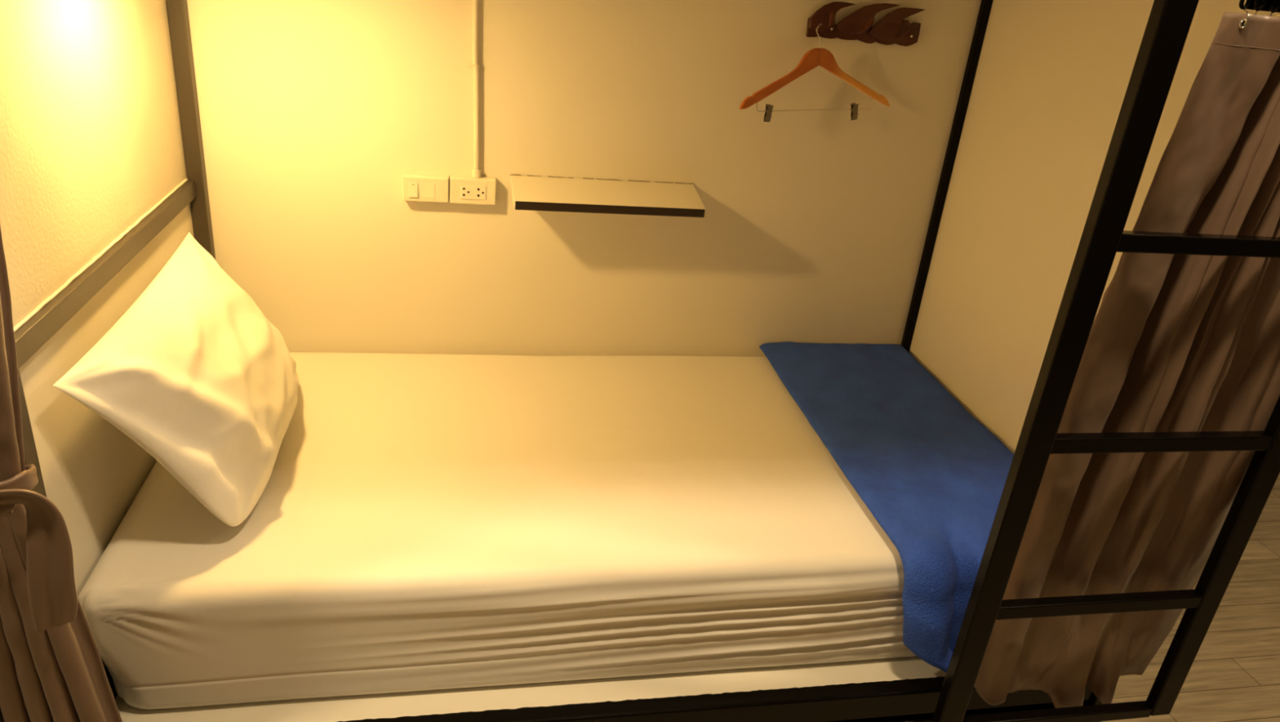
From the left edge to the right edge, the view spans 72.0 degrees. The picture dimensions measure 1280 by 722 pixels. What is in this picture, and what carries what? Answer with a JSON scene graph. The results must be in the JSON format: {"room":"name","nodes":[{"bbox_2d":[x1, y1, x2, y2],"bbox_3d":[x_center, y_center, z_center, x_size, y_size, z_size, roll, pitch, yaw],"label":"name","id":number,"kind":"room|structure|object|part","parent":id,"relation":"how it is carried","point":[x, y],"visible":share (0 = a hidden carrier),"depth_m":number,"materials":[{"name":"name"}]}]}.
{"room":"dormitory","nodes":[
{"label":"dormitory","id":0,"kind":"room"},
{"bbox_2d":[186,0,981,356],"bbox_3d":[-1.296,-0.754,1.998,4.535,2.620,0.080,0,25,-12],"label":"wall","id":1,"kind":"structure","parent":0,"point":[314,114],"depth_m":2.31,"materials":[{"name":"white paint"}]},
{"bbox_2d":[402,173,448,202],"bbox_3d":[-0.543,-0.438,2.237,0.114,0.064,0.039,0,25,-12],"label":"light switch","id":2,"kind":"object","parent":1,"relation":"attached to","point":[416,187],"visible":1,"depth_m":2.22,"materials":[{"name":"beige plastic"}]},
{"bbox_2d":[449,175,496,204],"bbox_3d":[-0.429,-0.437,2.262,0.117,0.066,0.036,0,25,-12],"label":"power socket","id":3,"kind":"object","parent":1,"relation":"attached to","point":[464,189],"visible":1,"depth_m":2.25,"materials":[{"name":"beige plastic"}]},
{"bbox_2d":[467,0,483,177],"bbox_3d":[-0.396,-0.756,2.125,0.038,0.630,0.024,0,25,-12],"label":"conduit","id":4,"kind":"object","parent":1,"relation":"attached to","point":[476,171],"visible":1,"depth_m":2.16,"materials":[{"name":"beige plastic"}]},
{"bbox_2d":[510,174,705,217],"bbox_3d":[-0.086,-0.409,2.281,0.491,0.091,0.152,0,25,-12],"label":"wall shelf","id":5,"kind":"object","parent":1,"relation":"attached to","point":[531,193],"visible":1,"depth_m":2.25,"materials":[{"name":"beige wood"}]},
{"bbox_2d":[805,1,924,46],"bbox_3d":[0.583,-0.872,2.271,0.310,0.101,0.026,0,25,-12],"label":"hook rail","id":6,"kind":"object","parent":1,"relation":"attached to","point":[892,28],"visible":0.99,"depth_m":2.27,"materials":[{"name":"red wood"}]},
{"bbox_2d":[739,23,889,122],"bbox_3d":[0.464,-0.733,2.258,0.446,0.244,0.025,-4,26,-21],"label":"hanger","id":7,"kind":"object","parent":6,"relation":"hanging from","point":[813,58],"visible":1,"depth_m":2.24,"materials":[{"name":"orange wood"}]},
{"bbox_3d":[0.354,-0.713,2.223,0.214,0.156,0.015,-6,27,-24],"label":"shoulder arm","id":8,"kind":"part","parent":7,"relation":"part of","materials":[{"name":"red wood"}]},
{"bbox_3d":[0.560,-0.738,2.297,0.240,0.134,0.015,-3,26,-18],"label":"shoulder arm","id":9,"kind":"part","parent":7,"relation":"part of","materials":[{"name":"brown wood"}]},
{"bbox_2d":[1101,472,1279,721],"bbox_3d":[0.036,0.924,1.842,7.100,0.050,5.300,0,25,-12],"label":"floor","id":10,"kind":"structure","parent":0,"point":[1233,675],"depth_m":2.40,"materials":[{"name":"brown wood"}]},
{"bbox_2d":[0,0,1279,721],"bbox_3d":[-0.024,-0.075,1.929,2.066,1.680,1.082,0,25,-12],"label":"bunk bed","id":11,"kind":"object","parent":10,"relation":"on","point":[103,175],"visible":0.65,"depth_m":1.79,"materials":[{"name":"beige wood"}]},
{"bbox_3d":[-0.892,0.139,1.263,0.036,1.680,0.037,0,25,-12],"label":"post","id":12,"kind":"part","parent":11,"relation":"part of","materials":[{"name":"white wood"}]},
{"bbox_3d":[-0.980,-0.520,1.540,0.029,0.690,1.043,0,25,-12],"label":"head panel","id":13,"kind":"part","parent":11,"relation":"part of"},
{"bbox_3d":[-0.995,-0.204,1.671,0.038,0.040,1.015,0,25,-12],"label":"head rail","id":14,"kind":"part","parent":11,"relation":"part of","materials":[{"name":"white wood"}]},
{"bbox_3d":[-1.040,0.074,1.810,0.030,0.600,1.043,0,25,-12],"label":"head panel","id":15,"kind":"part","parent":11,"relation":"part of","materials":[{"name":"beige wood"}]},
{"bbox_3d":[-1.043,0.422,1.954,0.024,0.140,1.009,0,25,-12],"label":"rail","id":16,"kind":"part","parent":11,"relation":"part of","materials":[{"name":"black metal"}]},
{"bbox_3d":[-1.084,-0.301,2.191,0.036,1.680,0.034,0,25,-12],"label":"post","id":17,"kind":"part","parent":11,"relation":"part of","materials":[{"name":"black metal"}]},
{"bbox_2d":[77,351,915,708],"bbox_3d":[-0.081,0.308,2.144,1.985,0.286,0.997,0,25,-12],"label":"mattress","id":18,"kind":"object","parent":11,"relation":"on","point":[420,522],"visible":0.78,"depth_m":1.75,"materials":[{"name":"white fabric"}]},
{"bbox_2d":[53,231,298,526],"bbox_3d":[-0.842,0.030,1.754,0.252,0.386,0.784,0,25,-12],"label":"pillow","id":19,"kind":"object","parent":18,"relation":"on","point":[193,372],"visible":1,"depth_m":1.59,"materials":[{"name":"white fabric"}]},
{"bbox_2d":[759,341,1013,672],"bbox_3d":[0.655,0.293,2.239,0.476,0.278,1.072,0,25,-12],"label":"blanket","id":20,"kind":"object","parent":18,"relation":"on","point":[931,475],"visible":0.77,"depth_m":2.08,"materials":[{"name":"blue fabric"}]},
{"bbox_3d":[-0.086,0.455,2.192,2.000,0.018,1.036,0,25,-12],"label":"board","id":21,"kind":"part","parent":11,"relation":"part of","materials":[{"name":"beige wood"}]},
{"bbox_3d":[0.028,0.698,1.730,1.964,0.062,0.038,0,25,-12],"label":"rail","id":22,"kind":"part","parent":11,"relation":"part of","materials":[{"name":"black metal"}]},
{"bbox_3d":[0.843,-0.291,2.603,0.024,1.680,0.018,0,25,-12],"label":"post","id":23,"kind":"part","parent":11,"relation":"part of","materials":[{"name":"black metal"}]},
{"bbox_3d":[0.023,0.760,1.752,1.964,0.030,0.029,0,25,-12],"label":"rail","id":24,"kind":"part","parent":11,"relation":"part of","materials":[{"name":"black metal"}]},
{"bbox_3d":[0.963,-0.067,2.158,0.029,1.660,1.043,0,25,-12],"label":"foot panel","id":25,"kind":"part","parent":11,"relation":"part of","materials":[{"name":"white"}]},
{"bbox_3d":[1.065,0.152,1.675,0.036,1.680,0.037,0,25,-12],"label":"post","id":26,"kind":"part","parent":11,"relation":"part of","materials":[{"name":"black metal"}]},
{"bbox_2d":[931,0,1279,721],"bbox_3d":[0.910,0.086,1.546,0.543,1.485,0.078,0,25,-12],"label":"ladder","id":27,"kind":"object","parent":11,"relation":"attached to","point":[1104,234],"visible":1,"depth_m":1.52,"materials":[{"name":"black metal"}]},
{"bbox_3d":[1.159,0.083,1.567,0.047,1.450,0.026,0,25,-12],"label":"rail","id":28,"kind":"part","parent":27,"relation":"part of","materials":[{"name":"black metal"}]},
{"bbox_2d":[973,8,1279,707],"bbox_3d":[0.970,0.106,1.633,0.503,1.394,0.143,0,25,-12],"label":"curtain","id":29,"kind":"object","parent":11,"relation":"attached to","point":[1175,342],"visible":0.91,"depth_m":1.57,"materials":[{"name":"brown fabric"}]},
{"bbox_2d":[1239,0,1279,13],"bbox_3d":[0.189,-0.548,1.125,2.014,0.070,0.024,0,25,-12],"label":"track","id":30,"kind":"object","parent":11,"relation":"attached to","point":[1272,6],"visible":1,"depth_m":1.29,"materials":[{"name":"black metal"}]},
{"bbox_2d":[0,224,122,721],"bbox_3d":[-1.016,0.144,1.150,0.516,1.421,0.122,0,25,-12],"label":"curtain","id":31,"kind":"object","parent":30,"relation":"hanging from","point":[52,669],"visible":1,"depth_m":1.24,"materials":[{"name":"brown fabric"}]}
]}

